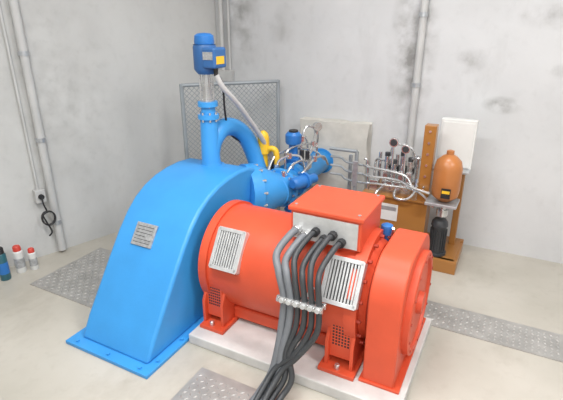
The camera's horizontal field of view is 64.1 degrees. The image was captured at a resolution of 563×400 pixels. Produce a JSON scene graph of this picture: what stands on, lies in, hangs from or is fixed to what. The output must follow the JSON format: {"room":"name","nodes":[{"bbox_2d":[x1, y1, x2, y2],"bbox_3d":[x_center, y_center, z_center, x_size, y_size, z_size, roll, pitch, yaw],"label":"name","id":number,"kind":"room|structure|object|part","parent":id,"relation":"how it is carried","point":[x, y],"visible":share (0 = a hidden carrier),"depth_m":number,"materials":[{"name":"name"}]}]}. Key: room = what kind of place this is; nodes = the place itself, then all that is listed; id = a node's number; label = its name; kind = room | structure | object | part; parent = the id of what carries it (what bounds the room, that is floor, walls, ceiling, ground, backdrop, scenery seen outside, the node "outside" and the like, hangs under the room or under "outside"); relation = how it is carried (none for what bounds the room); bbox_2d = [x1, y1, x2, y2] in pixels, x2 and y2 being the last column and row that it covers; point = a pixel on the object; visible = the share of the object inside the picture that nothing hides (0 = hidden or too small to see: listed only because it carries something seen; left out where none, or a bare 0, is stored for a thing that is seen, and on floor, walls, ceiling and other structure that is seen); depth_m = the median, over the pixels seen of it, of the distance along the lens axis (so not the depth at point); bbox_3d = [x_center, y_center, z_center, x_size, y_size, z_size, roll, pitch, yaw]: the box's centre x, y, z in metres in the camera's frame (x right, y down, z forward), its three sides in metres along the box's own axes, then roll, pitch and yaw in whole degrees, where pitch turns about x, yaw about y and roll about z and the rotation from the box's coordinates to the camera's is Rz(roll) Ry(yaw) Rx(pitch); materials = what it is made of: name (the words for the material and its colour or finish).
{"room":"power station hall","nodes":[
{"label":"power station hall","id":0,"kind":"room"},
{"bbox_2d":[0,0,222,266],"bbox_3d":[-2.725,-0.680,2.288,0.150,3.000,5.917,20,29,41],"label":"wall","id":1,"kind":"structure","parent":0,"point":[108,74],"depth_m":3.55,"materials":[{"name":"concrete"}]},
{"bbox_2d":[0,0,66,250],"bbox_3d":[-1.772,-0.981,3.043,0.071,2.970,0.128,17,27,37],"label":"conduit","id":2,"kind":"object","parent":1,"relation":"attached to","point":[23,53],"visible":0.89,"depth_m":3.18,"materials":[{"name":"grey plastic"}]},
{"bbox_2d":[32,188,46,203],"bbox_3d":[-1.809,-0.030,3.371,0.073,0.100,0.070,20,29,41],"label":"junction box","id":3,"kind":"object","parent":1,"relation":"attached to","point":[37,193],"visible":1,"depth_m":3.35,"materials":[{"name":"grey plastic"}]},
{"bbox_2d":[41,197,55,235],"bbox_3d":[-1.766,0.128,3.410,0.043,0.325,0.101,17,27,37],"label":"cable coil","id":4,"kind":"object","parent":3,"relation":"hanging from","point":[46,211],"visible":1,"depth_m":3.39,"materials":[{"name":"black rubber"}]},
{"bbox_2d":[0,208,562,399],"bbox_3d":[-0.151,1.272,1.581,8.000,0.120,6.050,11,24,25],"label":"floor","id":5,"kind":"structure","parent":0,"point":[37,362],"depth_m":2.50,"materials":[{"name":"concrete"}]},
{"bbox_2d":[0,246,10,280],"bbox_3d":[-1.972,0.448,3.178,0.069,0.250,0.069,11,24,25],"label":"spray can","id":6,"kind":"object","parent":5,"relation":"on","point":[5,275],"visible":1,"depth_m":3.17,"materials":[{"name":"blue metal"}]},
{"bbox_2d":[12,245,26,272],"bbox_3d":[-1.916,0.428,3.284,0.069,0.210,0.069,11,24,25],"label":"spray can","id":7,"kind":"object","parent":5,"relation":"on","point":[18,256],"visible":1,"depth_m":3.26,"materials":[{"name":"white paint"}]},
{"bbox_2d":[27,247,38,269],"bbox_3d":[-1.839,0.432,3.328,0.057,0.170,0.057,11,24,25],"label":"spray can","id":8,"kind":"object","parent":5,"relation":"on","point":[32,257],"visible":1,"depth_m":3.31,"materials":[{"name":"white paint"}]},
{"bbox_2d":[30,248,110,307],"bbox_3d":[-1.345,0.539,3.275,0.620,0.010,0.620,11,24,25],"label":"plate","id":9,"kind":"object","parent":5,"relation":"on","point":[78,281],"visible":0.68,"depth_m":3.20,"materials":[{"name":"metal"}]},
{"bbox_2d":[66,33,272,378],"bbox_3d":[-0.581,-0.163,2.819,0.610,1.651,1.646,11,24,25],"label":"turbine","id":10,"kind":"object","parent":5,"relation":"on","point":[147,304],"visible":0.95,"depth_m":2.60,"materials":[{"name":"blue paint"}]},
{"bbox_3d":[-0.471,-0.709,2.843,0.084,0.180,0.084,11,24,25],"label":"valve stem","id":11,"kind":"part","parent":10,"relation":"part of","materials":[{"name":"silver metal"}]},
{"bbox_3d":[-0.471,-0.425,2.954,0.180,0.440,0.180,11,24,25],"label":"jet pipe leg","id":12,"kind":"part","parent":10,"relation":"part of","materials":[{"name":"blue paint"}]},
{"bbox_2d":[239,122,332,212],"bbox_3d":[0.139,-0.213,3.494,0.518,0.738,1.257,17,27,36],"label":"inlet valve assembly","id":13,"kind":"object","parent":10,"relation":"attached to","point":[278,186],"visible":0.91,"depth_m":3.29,"materials":[{"name":"blue paint"}]},
{"bbox_3d":[-0.076,-0.335,3.353,0.137,0.144,0.049,8,23,20],"label":"yellow lever","id":14,"kind":"part","parent":13,"relation":"part of","materials":[{"name":"paint"}]},
{"bbox_2d":[171,367,276,399],"bbox_3d":[-0.345,1.043,1.987,0.530,0.010,0.690,11,24,25],"label":"plate","id":15,"kind":"object","parent":5,"relation":"on","point":[206,384],"visible":0.96,"depth_m":2.24,"materials":[{"name":"metal"}]},
{"bbox_2d":[249,224,345,399],"bbox_3d":[-0.033,0.631,1.977,0.310,0.760,0.909,11,24,25],"label":"cable bundle","id":16,"kind":"object","parent":15,"relation":"on","point":[286,354],"visible":1,"depth_m":2.12,"materials":[{"name":"grey rubber"}]},
{"bbox_2d":[179,79,279,209],"bbox_3d":[-0.418,-0.405,3.979,0.862,1.255,0.034,-8,23,-19],"label":"mesh fence","id":17,"kind":"object","parent":5,"relation":"on","point":[182,86],"visible":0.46,"depth_m":3.84,"materials":[{"name":"grey metal"}]},
{"bbox_2d":[189,317,431,399],"bbox_3d":[0.185,0.763,2.634,1.200,0.060,0.790,11,24,25],"label":"concrete plinth","id":18,"kind":"object","parent":5,"relation":"on","point":[250,343],"visible":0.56,"depth_m":2.39,"materials":[{"name":"white concrete"}]},
{"bbox_2d":[198,184,432,394],"bbox_3d":[0.199,0.349,2.507,1.175,0.804,0.700,11,24,25],"label":"generator","id":19,"kind":"object","parent":18,"relation":"on","point":[375,288],"visible":0.98,"depth_m":2.25,"materials":[{"name":"orange paint"}]},
{"bbox_3d":[-0.379,0.560,2.577,0.104,0.240,0.015,11,24,25],"label":"foot plate","id":20,"kind":"part","parent":19,"relation":"part of","materials":[{"name":"orange paint"}]},
{"bbox_3d":[0.086,0.644,2.685,0.620,0.075,0.400,11,24,25],"label":"belly panel","id":21,"kind":"part","parent":19,"relation":"part of","materials":[{"name":"orange paint"}]},
{"bbox_3d":[0.100,0.388,2.578,0.950,0.630,0.630,11,24,25],"label":"stator frame","id":22,"kind":"part","parent":19,"relation":"part of","materials":[{"name":"orange paint"}]},
{"bbox_3d":[0.210,0.151,2.202,0.340,0.135,0.010,11,24,25],"label":"gland plate","id":23,"kind":"part","parent":19,"relation":"part of","materials":[{"name":"metal"}]},
{"bbox_3d":[0.290,0.012,2.312,0.394,0.023,0.364,11,24,25],"label":"terminal box lid","id":24,"kind":"part","parent":19,"relation":"part of","materials":[{"name":"orange paint"}]},
{"bbox_3d":[0.299,0.689,2.248,0.114,0.240,0.015,11,24,25],"label":"foot plate","id":25,"kind":"part","parent":19,"relation":"part of","materials":[{"name":"orange paint"}]},
{"bbox_2d":[381,222,392,240],"bbox_3d":[0.554,0.173,2.373,0.068,0.110,0.068,11,24,25],"label":"cup","id":26,"kind":"object","parent":19,"relation":"on","point":[387,228],"depth_m":2.34,"materials":[{"name":"blue paint"}]},
{"bbox_2d":[329,146,362,190],"bbox_3d":[0.522,-0.031,3.631,0.280,0.813,0.180,11,24,25],"label":"rack","id":27,"kind":"object","parent":5,"relation":"on","point":[354,173],"visible":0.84,"depth_m":3.48,"materials":[{"name":"metal"}]},
{"bbox_2d":[362,117,478,274],"bbox_3d":[0.998,-0.077,3.382,0.764,1.080,0.520,11,24,25],"label":"hydraulic power unit","id":28,"kind":"object","parent":5,"relation":"on","point":[407,202],"visible":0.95,"depth_m":3.26,"materials":[{"name":"brown paint"}]},
{"bbox_2d":[381,205,395,210],"bbox_3d":[0.790,0.060,3.375,0.140,0.030,0.002,11,24,25],"label":"print","id":29,"kind":"object","parent":28,"relation":"attached to","point":[384,207],"depth_m":3.37,"materials":[{"name":"paper"}]},
{"bbox_3d":[0.912,-0.080,3.478,0.480,0.015,0.400,11,24,25],"label":"tank lid","id":30,"kind":"part","parent":28,"relation":"part of","materials":[{"name":"brown paint"}]},
{"bbox_3d":[0.912,0.113,3.554,0.440,0.400,0.360,11,24,25],"label":"oil tank","id":31,"kind":"part","parent":28,"relation":"part of","materials":[{"name":"brown paint"}]},
{"bbox_3d":[1.158,0.261,3.328,0.140,0.290,0.140,11,24,25],"label":"pump motor","id":32,"kind":"part","parent":28,"relation":"part of","materials":[{"name":"black metal"}]},
{"bbox_3d":[0.928,0.429,3.432,0.760,0.100,0.050,11,24,25],"label":"skid rail","id":33,"kind":"part","parent":28,"relation":"part of","materials":[{"name":"brown paint"}]},
{"bbox_3d":[1.109,0.303,3.754,0.760,0.100,0.050,11,24,25],"label":"skid rail","id":34,"kind":"part","parent":28,"relation":"part of","materials":[{"name":"metal"}]},
{"bbox_3d":[1.218,0.366,3.469,0.260,0.010,0.380,11,24,25],"label":"skid plate","id":35,"kind":"part","parent":28,"relation":"part of","materials":[{"name":"brown paint"}]},
{"bbox_3d":[1.239,-0.390,3.194,0.210,0.320,0.006,11,24,25],"label":"control panel door","id":36,"kind":"part","parent":28,"relation":"part of","materials":[{"name":"white paint"}]},
{"bbox_3d":[1.254,-0.401,3.221,0.240,0.360,0.060,11,24,25],"label":"control panel","id":37,"kind":"part","parent":28,"relation":"part of","materials":[{"name":"white paint"}]},
{"bbox_2d":[424,300,562,362],"bbox_3d":[1.204,0.760,2.711,0.860,0.010,0.260,11,24,25],"label":"plate","id":38,"kind":"object","parent":5,"relation":"on","point":[535,341],"visible":0.88,"depth_m":2.67,"materials":[{"name":"metal"}]},
{"bbox_2d":[215,0,562,263],"bbox_3d":[1.933,-0.981,3.057,5.931,3.000,0.150,11,24,25],"label":"wall","id":39,"kind":"structure","parent":0,"point":[498,64],"depth_m":3.48,"materials":[{"name":"concrete"}]},
{"bbox_2d":[218,0,233,80],"bbox_3d":[-0.521,-1.956,3.917,0.150,1.790,0.056,11,24,25],"label":"conduit","id":40,"kind":"object","parent":39,"relation":"attached to","point":[226,75],"visible":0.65,"depth_m":4.09,"materials":[{"name":"grey plastic"}]},
{"bbox_2d":[300,117,372,191],"bbox_3d":[0.461,-0.400,3.946,0.626,0.610,0.113,11,24,25],"label":"concrete slab","id":41,"kind":"object","parent":39,"relation":"attached to","point":[340,133],"visible":0.62,"depth_m":3.84,"materials":[{"name":"beige concrete"}]},
{"bbox_2d":[406,0,428,169],"bbox_3d":[1.035,-1.111,3.375,0.068,2.970,0.068,11,24,25],"label":"conduit","id":42,"kind":"object","parent":39,"relation":"attached to","point":[423,14],"visible":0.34,"depth_m":3.41,"materials":[{"name":"grey plastic"}]}
]}

